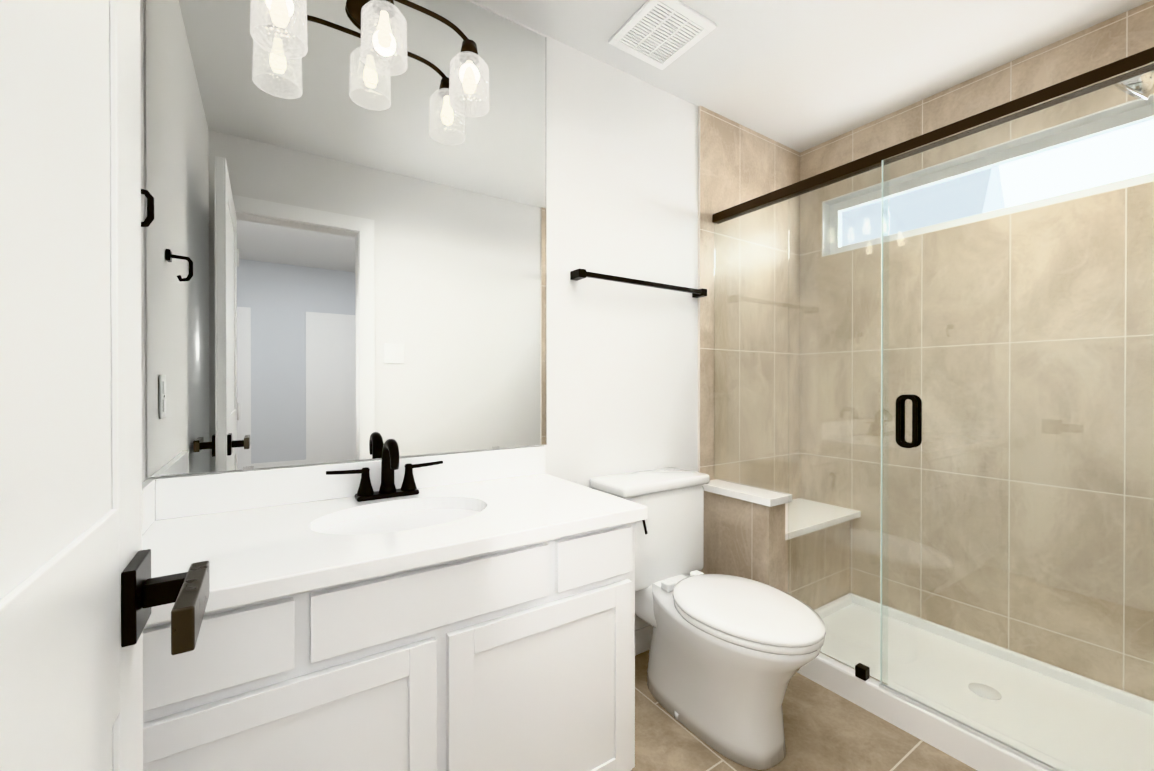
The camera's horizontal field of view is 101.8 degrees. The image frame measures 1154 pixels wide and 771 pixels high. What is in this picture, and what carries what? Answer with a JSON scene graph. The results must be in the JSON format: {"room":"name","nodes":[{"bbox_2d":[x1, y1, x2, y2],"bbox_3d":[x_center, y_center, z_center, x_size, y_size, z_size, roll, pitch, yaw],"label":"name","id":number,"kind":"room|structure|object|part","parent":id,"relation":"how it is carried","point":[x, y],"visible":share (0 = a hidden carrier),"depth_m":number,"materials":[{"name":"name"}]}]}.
{"room":"bathroom","nodes":[
{"label":"bathroom","id":0,"kind":"room"},
{"bbox_2d":[140,0,145,482],"bbox_3d":[-0.641,-0.076,0.414,0.120,2.440,1.646,0,0,-33],"label":"wall","id":1,"kind":"structure","parent":0,"point":[142,220],"depth_m":1.12,"materials":[{"name":"white paint"}]},
{"bbox_2d":[0,0,209,770],"bbox_3d":[-0.343,0.134,0.252,0.175,1.998,0.774,0,0,-33],"label":"door leaf","id":2,"kind":"structure","parent":1,"relation":"in","point":[82,592],"depth_m":0.39,"materials":[{"name":"white paint"}]},
{"bbox_3d":[-0.423,0.239,0.517,0.018,0.044,0.145,0,0,-33],"label":"door lever blade","id":3,"kind":"part","parent":2,"relation":"part of","materials":[{"name":"brown metal"}]},
{"bbox_2d":[141,189,153,226],"bbox_3d":[-0.854,-0.350,0.904,0.060,0.089,0.032,0,0,-33],"label":"robe hook","id":4,"kind":"object","parent":1,"relation":"attached to","point":[148,220],"visible":0.4,"depth_m":0.91,"materials":[{"name":"black metal"}]},
{"bbox_2d":[144,0,697,629],"bbox_3d":[-0.322,-0.082,1.683,2.050,2.440,0.120,0,0,-33],"label":"wall","id":5,"kind":"structure","parent":0,"point":[622,202],"depth_m":1.93,"materials":[{"name":"white paint"}]},
{"bbox_2d":[145,0,545,477],"bbox_3d":[-0.578,-0.533,1.436,1.106,1.510,0.004,0,0,-33],"label":"wall mirror","id":6,"kind":"object","parent":5,"relation":"attached to","point":[345,253],"visible":0.92,"depth_m":1.36,"materials":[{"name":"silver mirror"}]},
{"bbox_2d":[250,0,489,116],"bbox_3d":[-0.556,-1.017,1.343,0.624,0.292,0.168,0,0,-33],"label":"sconce","id":7,"kind":"object","parent":6,"relation":"attached to","point":[382,24],"visible":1,"depth_m":1.30,"materials":[{"name":"glass"}]},
{"bbox_3d":[-0.753,-0.945,1.187,0.124,0.150,0.124,0,0,-33],"label":"lamp shade","id":8,"kind":"part","parent":7,"relation":"part of","materials":[{"name":"clear glass"}]},
{"bbox_2d":[373,0,393,14],"bbox_3d":[-0.544,-1.084,1.325,0.060,0.047,0.060,0,0,-33],"label":"socket","id":9,"kind":"object","parent":7,"relation":"attached to","point":[391,1],"depth_m":1.32,"materials":[{"name":"glass"}]},
{"bbox_3d":[-0.544,-0.991,1.325,0.124,0.150,0.124,0,0,-33],"label":"lamp shade","id":10,"kind":"part","parent":7,"relation":"part of","materials":[{"name":"clear glass"}]},
{"bbox_3d":[-0.544,-1.003,1.325,0.042,0.095,0.042,0,0,-33],"label":"bulb","id":11,"kind":"part","parent":7,"relation":"part of","materials":[{"name":"white glass"}]},
{"bbox_2d":[460,39,478,63],"bbox_3d":[-0.336,-1.040,1.463,0.060,0.047,0.060,0,0,-33],"label":"socket","id":12,"kind":"object","parent":7,"relation":"attached to","point":[468,45],"depth_m":1.44,"materials":[{"name":"brown metal"}]},
{"bbox_3d":[-0.336,-0.947,1.463,0.124,0.150,0.124,0,0,-33],"label":"lamp shade","id":13,"kind":"part","parent":7,"relation":"part of","materials":[{"name":"clear glass"}]},
{"bbox_3d":[-0.336,-0.959,1.463,0.042,0.095,0.042,0,0,-33],"label":"bulb","id":14,"kind":"part","parent":7,"relation":"part of","materials":[{"name":"white glass"}]},
{"bbox_2d":[243,192,546,470],"bbox_3d":[-0.498,-0.532,1.487,0.920,1.514,0.006,0,0,-33],"label":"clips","id":15,"kind":"object","parent":6,"relation":"attached to","point":[249,468],"visible":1,"depth_m":1.74,"materials":[{"name":"silver metal"}]},
{"bbox_2d":[155,446,544,519],"bbox_3d":[-0.571,0.275,1.435,1.080,0.100,0.018,0,0,-33],"label":"backsplash","id":16,"kind":"structure","parent":5,"relation":"attached to","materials":[{"name":"white stone"}]},
{"bbox_2d":[570,268,706,297],"bbox_3d":[0.284,-0.423,1.970,0.702,0.032,0.063,0,0,-33],"label":"towel rail","id":17,"kind":"object","parent":5,"relation":"attached to","point":[577,274],"visible":1,"depth_m":1.90,"materials":[{"name":"black metal"}]},
{"bbox_3d":[0.004,-0.422,1.785,0.032,0.032,0.063,0,0,-33],"label":"post","id":18,"kind":"part","parent":17,"relation":"part of","materials":[{"name":"black metal"}]},
{"bbox_3d":[0.563,-0.424,2.155,0.032,0.032,0.063,0,0,-33],"label":"post","id":19,"kind":"part","parent":17,"relation":"part of","materials":[{"name":"black metal"}]},
{"bbox_2d":[635,625,652,655],"bbox_3d":[0.215,1.087,1.962,0.848,0.100,0.012,0,0,-33],"label":"baseboard","id":20,"kind":"structure","parent":5,"relation":"attached to","point":[643,638],"depth_m":1.99,"materials":[{"name":"white paint"}]},
{"bbox_2d":[700,491,784,591],"bbox_3d":[0.719,0.809,2.070,0.110,0.655,0.362,0,0,-33],"label":"wall tile","id":21,"kind":"structure","parent":5,"relation":"attached to","point":[744,539],"depth_m":1.99,"materials":[{"name":"beige tile"}]},
{"bbox_2d":[702,479,791,506],"bbox_3d":[0.725,0.466,2.060,0.150,0.032,0.382,0,0,-33],"label":"cap","id":22,"kind":"object","parent":21,"relation":"on","point":[762,496],"visible":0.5,"depth_m":1.99,"materials":[{"name":"white stone"}]},
{"bbox_2d":[698,106,799,499],"bbox_3d":[0.926,-0.085,2.500,0.934,2.440,0.132,0,0,-33],"label":"wall tile","id":23,"kind":"structure","parent":5,"relation":"attached to","point":[738,164],"depth_m":2.38,"materials":[{"name":"beige tile"}]},
{"bbox_2d":[631,650,976,770],"bbox_3d":[0.521,1.170,1.259,2.984,0.060,1.766,0,0,-33],"label":"floor","id":24,"kind":"structure","parent":0,"point":[825,729],"depth_m":1.50,"materials":[{"name":"tile"}]},
{"bbox_2d":[142,439,646,770],"bbox_3d":[-0.425,0.646,1.200,1.098,0.989,0.574,0,0,-33],"label":"bathroom vanity","id":25,"kind":"object","parent":24,"relation":"on","point":[390,610],"visible":0.98,"depth_m":1.00,"materials":[{"name":"white wood"}]},
{"bbox_3d":[-0.505,0.775,0.829,0.510,0.505,0.018,0,0,-33],"label":"door","id":26,"kind":"part","parent":25,"relation":"part of","materials":[{"name":"white wood"}]},
{"bbox_2d":[326,439,442,501],"bbox_3d":[-0.533,0.238,1.341,0.321,0.174,0.134,0,0,-33],"label":"faucet","id":27,"kind":"object","parent":25,"relation":"on","point":[408,492],"depth_m":1.35,"materials":[{"name":"black metal"}]},
{"bbox_2d":[319,508,479,531],"bbox_3d":[-0.439,0.394,1.199,0.430,0.238,0.300,0,0,-33],"label":"sink","id":28,"kind":"object","parent":25,"relation":"in","point":[330,519],"depth_m":1.24,"materials":[{"name":"white ceramic"}]},
{"bbox_3d":[-0.065,0.773,1.120,0.495,0.505,0.018,0,0,-33],"label":"door","id":29,"kind":"part","parent":25,"relation":"part of","materials":[{"name":"white wood"}]},
{"bbox_2d":[590,467,825,769],"bbox_3d":[0.456,0.751,1.642,0.456,0.775,0.800,0,0,-33],"label":"toilet","id":30,"kind":"object","parent":24,"relation":"on","point":[730,656],"visible":0.85,"depth_m":1.51,"materials":[{"name":"white ceramic"}]},
{"bbox_3d":[0.237,0.500,1.701,0.042,0.080,0.020,0,0,-33],"label":"lever arm","id":31,"kind":"part","parent":30,"relation":"part of"},
{"bbox_3d":[0.296,0.383,1.882,0.456,0.040,0.221,0,0,-33],"label":"tank lid","id":32,"kind":"part","parent":30,"relation":"part of","materials":[{"name":"white ceramic"}]},
{"bbox_3d":[0.295,0.583,1.886,0.430,0.360,0.203,0,0,-33],"label":"tank","id":33,"kind":"part","parent":30,"relation":"part of","materials":[{"name":"white ceramic"}]},
{"bbox_3d":[0.492,0.942,1.589,0.370,0.395,0.650,0,0,-33],"label":"bowl","id":34,"kind":"part","parent":30,"relation":"part of","materials":[{"name":"white ceramic"}]},
{"bbox_3d":[0.540,0.732,1.515,0.380,0.022,0.486,0,0,-33],"label":"seat","id":35,"kind":"part","parent":30,"relation":"part of","materials":[{"name":"white ceramic"}]},
{"bbox_3d":[0.540,0.706,1.515,0.384,0.028,0.495,0,0,-33],"label":"lid","id":36,"kind":"part","parent":30,"relation":"part of","materials":[{"name":"white ceramic"}]},
{"bbox_2d":[785,498,1153,770],"bbox_3d":[1.354,0.901,1.808,0.744,0.533,1.498,0,0,-33],"label":"shower base","id":37,"kind":"object","parent":24,"relation":"on","point":[969,748],"visible":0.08,"depth_m":1.71,"materials":[{"name":"white plastic"}]},
{"bbox_3d":[1.049,0.648,2.308,0.700,0.031,0.327,0,0,-33],"label":"bench seat","id":38,"kind":"part","parent":37,"relation":"part of","materials":[{"name":"white stone"}]},
{"bbox_2d":[712,47,1153,770],"bbox_3d":[1.062,0.113,1.612,0.071,1.849,1.498,0,0,-33],"label":"shower door","id":39,"kind":"structure","parent":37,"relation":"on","point":[1100,77],"depth_m":1.43,"materials":[{"name":"clear glass"}]},
{"bbox_3d":[1.078,0.117,1.536,0.014,0.175,0.063,0,0,-33],"label":"glass handle","id":40,"kind":"part","parent":39,"relation":"part of","materials":[{"name":"black metal"}]},
{"bbox_3d":[1.105,0.117,1.553,0.014,0.175,0.063,0,0,-33],"label":"glass handle","id":41,"kind":"part","parent":39,"relation":"part of","materials":[{"name":"black metal"}]},
{"bbox_2d":[472,0,1151,152],"bbox_3d":[0.521,-1.329,1.248,2.984,0.060,1.766,0,0,-33],"label":"ceiling","id":42,"kind":"structure","parent":0,"point":[800,76],"depth_m":1.81,"materials":[{"name":"white paint"}]},
{"bbox_2d":[608,0,716,69],"bbox_3d":[0.309,-1.295,1.728,0.280,0.010,0.280,0,0,-33],"label":"ceiling vent","id":43,"kind":"object","parent":42,"relation":"in","point":[661,34],"visible":1,"depth_m":1.72,"materials":[{"name":"white plastic"}]},
{"bbox_2d":[799,0,1153,700],"bbox_3d":[1.749,-0.083,1.993,0.120,2.440,1.646,0,0,-33],"label":"wall tile","id":44,"kind":"structure","parent":0,"point":[1118,37],"depth_m":1.91,"materials":[{"name":"beige tile"}]},
{"bbox_2d":[822,94,1153,256],"bbox_3d":[1.695,-0.840,2.064,0.108,0.297,1.190,0,0,-33],"label":"transom","id":45,"kind":"object","parent":44,"relation":"in","point":[852,203],"depth_m":1.97,"materials":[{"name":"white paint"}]},
{"bbox_3d":[1.776,-0.079,1.104,0.814,2.440,0.132,0,0,-33],"label":"wall tile","id":46,"kind":"structure","parent":0,"visible":0},
{"bbox_2d":[1114,70,1153,99],"bbox_3d":[1.713,-0.910,1.310,0.100,0.136,0.284,0,0,-33],"label":"shower head","id":47,"kind":"object","parent":46,"relation":"attached to","point":[1124,84],"depth_m":1.37},
{"label":"outside","id":48,"kind":"structure","parent":0,"visible":0},
{"bbox_2d":[842,166,1005,245],"bbox_3d":[4.033,-1.434,6.765,2.800,2.700,3.100,0,0,-33],"label":"building","id":49,"kind":"structure","parent":48,"point":[916,216],"depth_m":5.78,"materials":[{"name":"grey"}]},
{"bbox_2d":[1000,120,1153,206],"bbox_3d":[6.573,-2.378,5.502,0.050,9.000,14.000,0,0,-33],"label":"sky","id":50,"kind":"structure","parent":48,"point":[1099,141],"depth_m":5.86,"materials":[{"name":"white"}]}
]}

